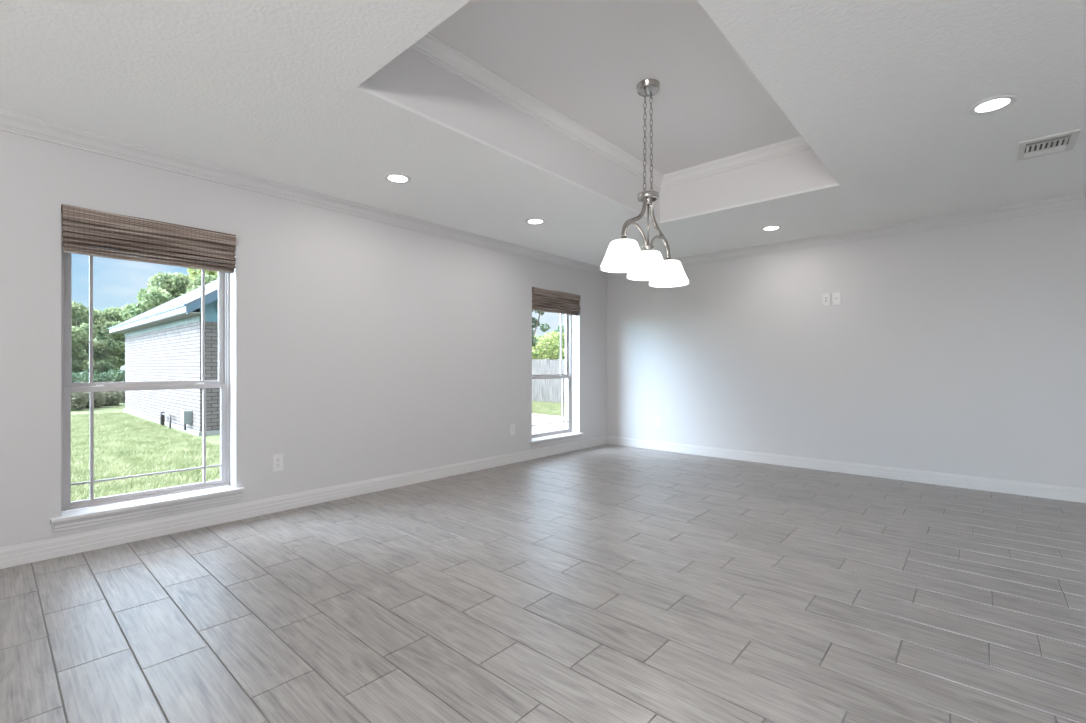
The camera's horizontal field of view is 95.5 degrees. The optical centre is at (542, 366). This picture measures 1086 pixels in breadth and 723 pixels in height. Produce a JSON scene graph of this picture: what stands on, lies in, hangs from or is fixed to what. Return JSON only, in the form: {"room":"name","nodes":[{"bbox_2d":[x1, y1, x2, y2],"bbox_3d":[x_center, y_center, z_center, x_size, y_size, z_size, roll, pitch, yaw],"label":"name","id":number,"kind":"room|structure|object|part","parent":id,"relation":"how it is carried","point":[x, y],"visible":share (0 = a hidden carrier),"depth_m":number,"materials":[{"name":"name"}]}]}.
{"room":"empty living room","nodes":[
{"label":"empty living room","id":0,"kind":"room"},
{"bbox_2d":[0,130,606,547],"bbox_3d":[-2.175,-0.290,3.672,0.240,3.450,9.488,0,0,42],"label":"wall","id":1,"kind":"structure","parent":0,"point":[361,349],"depth_m":3.89,"materials":[{"name":"grey paint"}]},
{"bbox_2d":[50,213,244,532],"bbox_3d":[-2.531,0.006,3.215,0.249,1.874,0.978,0,0,42],"label":"window","id":2,"kind":"structure","parent":1,"relation":"in","point":[77,518],"depth_m":3.14,"materials":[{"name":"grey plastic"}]},
{"bbox_3d":[-2.608,-0.385,3.283,0.025,1.040,0.836,0,0,42],"label":"sash","id":3,"kind":"part","parent":2,"relation":"part of","materials":[{"name":"grey plastic"}]},
{"bbox_3d":[-2.587,0.482,3.264,0.025,0.718,0.852,0,0,42],"label":"sash","id":4,"kind":"part","parent":2,"relation":"part of","materials":[{"name":"grey plastic"}]},
{"bbox_2d":[61,204,235,272],"bbox_3d":[-2.478,-0.795,3.166,0.083,0.270,0.878,0,0,42],"label":"woven shade","id":5,"kind":"object","parent":2,"relation":"attached to","point":[85,230],"visible":1,"depth_m":3.10,"materials":[{"name":"brown"}]},
{"bbox_2d":[272,454,282,471],"bbox_3d":[-1.986,0.719,3.697,0.010,0.125,0.078,0,0,42],"label":"wall outlet","id":6,"kind":"object","parent":1,"relation":"attached to","point":[277,459],"visible":1,"depth_m":3.69,"materials":[{"name":"white plastic"}]},
{"bbox_2d":[0,436,606,568],"bbox_3d":[-2.079,1.029,3.588,0.016,0.112,9.008,0,0,42],"label":"baseboard","id":7,"kind":"structure","parent":1,"relation":"attached to","point":[35,551],"depth_m":3.49,"materials":[{"name":"white paint"}]},
{"bbox_2d":[0,109,607,275],"bbox_3d":[-2.056,-1.316,3.567,0.078,0.088,9.008,0,0,42],"label":"trim","id":8,"kind":"structure","parent":1,"relation":"attached to","point":[11,122],"depth_m":3.46,"materials":[{"name":"white paint"}]},
{"bbox_2d":[510,424,514,434],"bbox_3d":[-0.342,0.707,5.549,0.010,0.125,0.078,0,0,42],"label":"wall outlet","id":9,"kind":"object","parent":1,"relation":"attached to","point":[512,426],"visible":1,"depth_m":5.54,"materials":[{"name":"white plastic"}]},
{"bbox_2d":[529,314,583,447],"bbox_3d":[0.113,0.008,6.194,0.249,1.894,1.007,0,0,42],"label":"window","id":10,"kind":"structure","parent":1,"relation":"in","point":[545,438],"depth_m":6.47,"materials":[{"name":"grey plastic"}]},
{"bbox_3d":[0.036,-0.389,6.263,0.025,1.048,0.865,0,0,42],"label":"sash","id":11,"kind":"part","parent":10,"relation":"part of","materials":[{"name":"grey plastic"}]},
{"bbox_3d":[0.057,0.488,6.244,0.025,0.730,0.881,0,0,42],"label":"sash","id":12,"kind":"part","parent":10,"relation":"part of","materials":[{"name":"grey plastic"}]},
{"bbox_3d":[0.048,-0.034,6.252,0.075,1.810,0.917,0,0,42],"label":"frame","id":13,"kind":"part","parent":10,"relation":"part of","materials":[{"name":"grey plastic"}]},
{"bbox_2d":[532,287,580,315],"bbox_3d":[0.166,-0.803,6.146,0.083,0.270,0.907,0,0,42],"label":"woven shade","id":14,"kind":"object","parent":1,"relation":"attached to","point":[543,300],"visible":1,"depth_m":6.09,"materials":[{"name":"brown"}]},
{"bbox_2d":[0,444,1085,722],"bbox_3d":[0.272,1.145,1.502,6.300,0.120,9.008,0,0,42],"label":"floor","id":15,"kind":"structure","parent":0,"point":[606,583],"depth_m":2.25,"materials":[{"name":"grey tile"}]},
{"bbox_2d":[0,0,1085,265],"bbox_3d":[0.272,-1.583,1.502,6.300,0.447,9.008,0,0,42],"label":"ceiling","id":16,"kind":"structure","parent":0,"point":[328,97],"depth_m":2.72,"materials":[{"name":"white paint"}]},
{"bbox_2d":[384,173,410,183],"bbox_3d":[-1.048,-1.357,3.556,0.188,0.006,0.188,0,0,42],"label":"recessed light","id":17,"kind":"object","parent":16,"relation":"in","point":[398,178],"visible":1,"depth_m":3.55,"materials":[{"name":"white plastic"}]},
{"bbox_2d":[525,218,544,224],"bbox_3d":[-0.071,-1.357,4.609,0.188,0.006,0.188,0,0,42],"label":"recessed light","id":18,"kind":"object","parent":16,"relation":"in","point":[535,221],"visible":1,"depth_m":4.60,"materials":[{"name":"white plastic"}]},
{"bbox_2d":[408,33,663,187],"bbox_3d":[0.131,-1.733,3.512,0.078,0.088,3.044,0,0,42],"label":"trim","id":19,"kind":"structure","parent":16,"relation":"attached to","point":[429,46],"depth_m":3.21,"materials":[{"name":"white paint"}]},
{"bbox_2d":[360,0,837,220],"bbox_3d":[0.657,-1.593,3.045,1.545,0.427,3.104,0,0,42],"label":"tray","id":20,"kind":"object","parent":16,"relation":"on","point":[586,60],"depth_m":3.08,"materials":[{"name":"white paint"}]},
{"bbox_2d":[600,79,688,286],"bbox_3d":[0.664,-1.171,3.114,0.271,1.212,0.945,0,0,36],"label":"pendant chandelier","id":21,"kind":"object","parent":16,"relation":"hanging from","point":[623,255],"visible":1,"depth_m":3.05,"materials":[{"name":"white glass"}]},
{"bbox_3d":[0.464,-0.646,2.842,0.268,0.150,0.268,0,0,36],"label":"lamp shade","id":22,"kind":"part","parent":21,"relation":"part of","materials":[{"name":"white glass"}]},
{"bbox_3d":[0.552,-0.902,2.962,0.023,0.330,0.321,0,0,36],"label":"arm","id":23,"kind":"part","parent":21,"relation":"part of","materials":[{"name":"silver metal"}]},
{"bbox_3d":[0.559,-0.806,2.971,0.020,0.122,0.313,0,0,36],"label":"arm","id":24,"kind":"part","parent":21,"relation":"part of","materials":[{"name":"silver metal"}]},
{"bbox_3d":[0.635,-1.414,3.075,0.022,0.625,0.022,0,0,-7],"label":"chain","id":25,"kind":"part","parent":21,"relation":"part of","materials":[{"name":"silver metal"}]},
{"bbox_2d":[642,244,653,250],"bbox_3d":[0.664,-0.744,3.114,0.076,0.062,0.076,0,0,36],"label":"socket","id":26,"kind":"object","parent":21,"relation":"attached to","point":[646,246],"depth_m":3.09,"materials":[{"name":"silver metal"}]},
{"bbox_3d":[0.664,-0.900,3.114,0.011,0.260,0.011,0,0,36],"label":"rod","id":27,"kind":"part","parent":21,"relation":"part of","materials":[{"name":"silver metal"}]},
{"bbox_3d":[0.664,-0.646,3.114,0.268,0.150,0.268,0,0,36],"label":"lamp shade","id":28,"kind":"part","parent":21,"relation":"part of","materials":[{"name":"white glass"}]},
{"bbox_3d":[0.693,-1.414,3.154,0.022,0.625,0.022,0,0,-7],"label":"chain","id":29,"kind":"part","parent":21,"relation":"part of","materials":[{"name":"silver metal"}]},
{"bbox_3d":[0.776,-0.902,3.266,0.023,0.330,0.321,0,0,36],"label":"arm","id":30,"kind":"part","parent":21,"relation":"part of","materials":[{"name":"silver metal"}]},
{"bbox_3d":[0.769,-0.806,3.257,0.020,0.122,0.313,0,0,36],"label":"arm","id":31,"kind":"part","parent":21,"relation":"part of","materials":[{"name":"silver metal"}]},
{"bbox_3d":[0.863,-0.646,3.386,0.268,0.150,0.268,0,0,36],"label":"lamp shade","id":32,"kind":"part","parent":21,"relation":"part of","materials":[{"name":"white glass"}]},
{"bbox_2d":[660,136,811,188],"bbox_3d":[1.641,-1.733,4.155,1.485,0.088,0.078,0,0,42],"label":"trim","id":33,"kind":"structure","parent":16,"relation":"attached to","point":[797,144],"depth_m":4.15,"materials":[{"name":"white paint"}]},
{"bbox_2d":[761,225,781,230],"bbox_3d":[2.239,-1.357,4.832,0.188,0.006,0.188,0,0,42],"label":"recessed light","id":34,"kind":"object","parent":16,"relation":"in","point":[772,227],"visible":1,"depth_m":4.83,"materials":[{"name":"white plastic"}]},
{"bbox_2d":[968,95,1016,114],"bbox_3d":[2.331,-1.357,2.558,0.188,0.006,0.188,0,0,42],"label":"recessed light","id":35,"kind":"object","parent":16,"relation":"in","point":[996,103],"visible":1,"depth_m":2.55,"materials":[{"name":"white plastic"}]},
{"bbox_2d":[1016,129,1080,160],"bbox_3d":[3.090,-1.353,3.027,0.256,0.013,0.350,0,0,42],"label":"ceiling vent","id":36,"kind":"object","parent":16,"relation":"in","point":[1055,143],"visible":1,"depth_m":3.01,"materials":[{"name":"silver metal"}]},
{"bbox_2d":[607,207,1085,488],"bbox_3d":[3.430,-0.290,4.882,6.540,3.450,0.240,0,0,42],"label":"wall","id":37,"kind":"structure","parent":0,"point":[961,349],"depth_m":4.85,"materials":[{"name":"grey paint"}]},
{"bbox_2d":[656,416,660,425],"bbox_3d":[1.502,0.708,6.425,0.074,0.122,0.010,0,0,42],"label":"wall outlet","id":38,"kind":"object","parent":37,"relation":"attached to","point":[658,418],"visible":1,"depth_m":6.42,"materials":[{"name":"white plastic"}]},
{"bbox_2d":[822,293,829,305],"bbox_3d":[2.951,-0.699,5.139,0.078,0.125,0.009,0,0,42],"label":"wall jack plate","id":39,"kind":"object","parent":37,"relation":"attached to","point":[825,297],"visible":1,"depth_m":5.14,"materials":[{"name":"white plastic"}]},
{"bbox_2d":[833,292,840,304],"bbox_3d":[3.021,-0.702,5.072,0.074,0.125,0.018,0,0,42],"label":"wall jack plate","id":40,"kind":"object","parent":37,"relation":"attached to","point":[836,296],"visible":1,"depth_m":5.07,"materials":[{"name":"white plastic"}]},
{"bbox_2d":[607,436,1085,502],"bbox_3d":[3.255,1.029,4.865,6.300,0.112,0.016,0,0,42],"label":"baseboard","id":41,"kind":"structure","parent":37,"relation":"attached to","point":[1064,493],"depth_m":4.82,"materials":[{"name":"white paint"}]},
{"bbox_2d":[607,194,1085,276],"bbox_3d":[3.235,-1.316,4.842,6.300,0.088,0.078,0,0,42],"label":"trim","id":42,"kind":"structure","parent":37,"relation":"attached to","point":[1076,201],"depth_m":4.68,"materials":[{"name":"white paint"}]},
{"label":"outside","id":43,"kind":"structure","parent":0,"visible":0},
{"bbox_2d":[71,401,564,500],"bbox_3d":[-7.956,1.525,27.111,100.000,0.200,110.000,0,0,42],"label":"ground","id":44,"kind":"structure","parent":43,"point":[120,408],"depth_m":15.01,"materials":[{"name":"green plant"}]},
{"bbox_2d":[72,374,79,382],"bbox_3d":[-19.643,0.840,20.010,1.554,1.341,1.515,0,0,-16],"label":"shrub","id":45,"kind":"object","parent":44,"relation":"on","point":[74,379],"visible":0.06,"depth_m":20.16,"materials":[{"name":"green plant"}]},
{"bbox_2d":[71,392,87,410],"bbox_3d":[-15.459,1.026,15.996,1.089,0.931,0.978,0,0,42],"label":"shrub","id":46,"kind":"object","parent":44,"relation":"on","point":[79,400],"visible":0.31,"depth_m":15.91,"materials":[{"name":"green plant"}]},
{"bbox_2d":[72,370,110,381],"bbox_3d":[-19.843,0.820,21.503,1.738,1.393,1.548,0,0,42],"label":"shrub","id":47,"kind":"object","parent":44,"relation":"on","point":[83,376],"visible":0.29,"depth_m":21.36,"materials":[{"name":"green plant"}]},
{"bbox_2d":[84,391,105,407],"bbox_3d":[-15.751,1.058,17.009,1.077,0.842,0.986,0,0,42],"label":"shrub","id":48,"kind":"object","parent":44,"relation":"on","point":[99,397],"visible":0.33,"depth_m":16.92,"materials":[{"name":"green plant"}]},
{"bbox_2d":[72,301,124,375],"bbox_3d":[-23.617,-0.876,24.845,4.326,4.826,3.514,0,0,-21],"label":"tree","id":49,"kind":"object","parent":44,"relation":"on","point":[105,352],"visible":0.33,"depth_m":25.25,"materials":[{"name":"green plant"}]},
{"bbox_2d":[76,306,129,374],"bbox_3d":[-29.168,-1.289,32.937,5.343,5.650,5.486,0,0,42],"label":"tree","id":50,"kind":"object","parent":44,"relation":"on","point":[108,314],"visible":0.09,"depth_m":32.30,"materials":[{"name":"green plant"}]},
{"bbox_2d":[102,391,123,405],"bbox_3d":[-15.995,1.069,18.012,1.039,0.851,0.991,0,0,42],"label":"shrub","id":51,"kind":"object","parent":44,"relation":"on","point":[113,398],"visible":0.45,"depth_m":17.89,"materials":[{"name":"green plant"}]},
{"bbox_2d":[101,369,124,381],"bbox_3d":[-19.521,0.799,22.611,1.618,1.406,1.582,0,0,-22],"label":"shrub","id":52,"kind":"object","parent":44,"relation":"on","point":[121,377],"visible":0.26,"depth_m":22.25,"materials":[{"name":"green plant"}]},
{"bbox_2d":[120,391,124,402],"bbox_3d":[-16.660,1.066,19.591,1.216,0.867,1.127,0,0,42],"label":"shrub","id":53,"kind":"object","parent":44,"relation":"on","point":[122,392],"visible":0.07,"depth_m":19.32,"materials":[{"name":"green plant"}]},
{"bbox_2d":[108,279,219,435],"bbox_3d":[-8.486,-0.838,14.851,9.120,4.626,5.845,0,0,42],"label":"house","id":54,"kind":"structure","parent":44,"relation":"on","point":[163,342],"depth_m":11.39,"materials":[{"name":"paint"}]},
{"bbox_2d":[160,412,170,428],"bbox_3d":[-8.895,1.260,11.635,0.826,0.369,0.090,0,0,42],"label":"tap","id":55,"kind":"object","parent":54,"relation":"on","point":[168,414],"depth_m":11.84,"materials":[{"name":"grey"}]},
{"bbox_2d":[118,272,217,320],"bbox_3d":[-16.505,-1.495,22.877,4.355,6.060,4.600,0,0,42],"label":"tree","id":56,"kind":"object","parent":44,"relation":"on","point":[155,295],"visible":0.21,"depth_m":22.39,"materials":[{"name":"green plant"}]},
{"bbox_2d":[183,268,217,280],"bbox_3d":[-20.577,-2.389,31.112,5.240,7.842,4.970,0,0,42],"label":"tree","id":57,"kind":"object","parent":44,"relation":"on","point":[192,274],"visible":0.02,"depth_m":29.18,"materials":[{"name":"green plant"}]},
{"bbox_2d":[532,309,550,345],"bbox_3d":[-0.931,-1.417,22.825,2.343,5.903,2.346,0,0,42],"label":"tree","id":58,"kind":"object","parent":44,"relation":"on","point":[534,320],"visible":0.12,"depth_m":22.72,"materials":[{"name":"green plant"}]},
{"bbox_2d":[532,414,564,433],"bbox_3d":[-0.378,1.410,11.130,6.950,0.030,5.350,0,0,42],"label":"concrete patio","id":59,"kind":"structure","parent":44,"relation":"on","point":[536,418],"depth_m":12.11,"materials":[{"name":"white concrete"}]},
{"bbox_2d":[532,359,564,402],"bbox_3d":[0.204,0.605,19.711,10.130,1.840,0.160,0,0,42],"label":"wooden fence","id":60,"kind":"object","parent":44,"relation":"on","point":[546,390],"visible":0.2,"depth_m":19.62,"materials":[{"name":"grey wood"}]},
{"bbox_3d":[-0.766,0.541,20.479,2.514,1.707,0.020,0,0,42],"label":"picket panel","id":61,"kind":"part","parent":60,"relation":"part of","materials":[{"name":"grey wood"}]},
{"bbox_3d":[1.119,0.540,18.806,2.514,1.710,0.020,0,0,42],"label":"picket panel","id":62,"kind":"part","parent":60,"relation":"part of","materials":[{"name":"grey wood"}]},
{"bbox_2d":[532,333,564,359],"bbox_3d":[-0.661,-0.287,28.929,3.764,3.657,4.580,0,0,42],"label":"tree","id":63,"kind":"object","parent":44,"relation":"on","point":[546,350],"visible":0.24,"depth_m":28.18,"materials":[{"name":"green plant"}]},
{"bbox_2d":[532,400,564,415],"bbox_3d":[0.245,1.385,16.771,8.207,0.080,3.984,0,0,42],"label":"grass","id":64,"kind":"structure","parent":44,"relation":"on","point":[544,408],"depth_m":16.36,"materials":[{"name":"green plant"}]},
{"bbox_2d":[537,331,564,358],"bbox_3d":[1.104,-0.542,36.072,3.884,4.163,4.915,0,0,31],"label":"tree","id":65,"kind":"object","parent":44,"relation":"on","point":[552,332],"visible":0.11,"depth_m":35.01,"materials":[{"name":"green plant"}]},
{"bbox_2d":[554,325,564,358],"bbox_3d":[1.550,-0.831,38.137,2.898,4.735,3.071,0,0,27],"label":"tree","id":66,"kind":"object","parent":44,"relation":"on","point":[558,328],"visible":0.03,"depth_m":37.19,"materials":[{"name":"green plant"}]}
]}

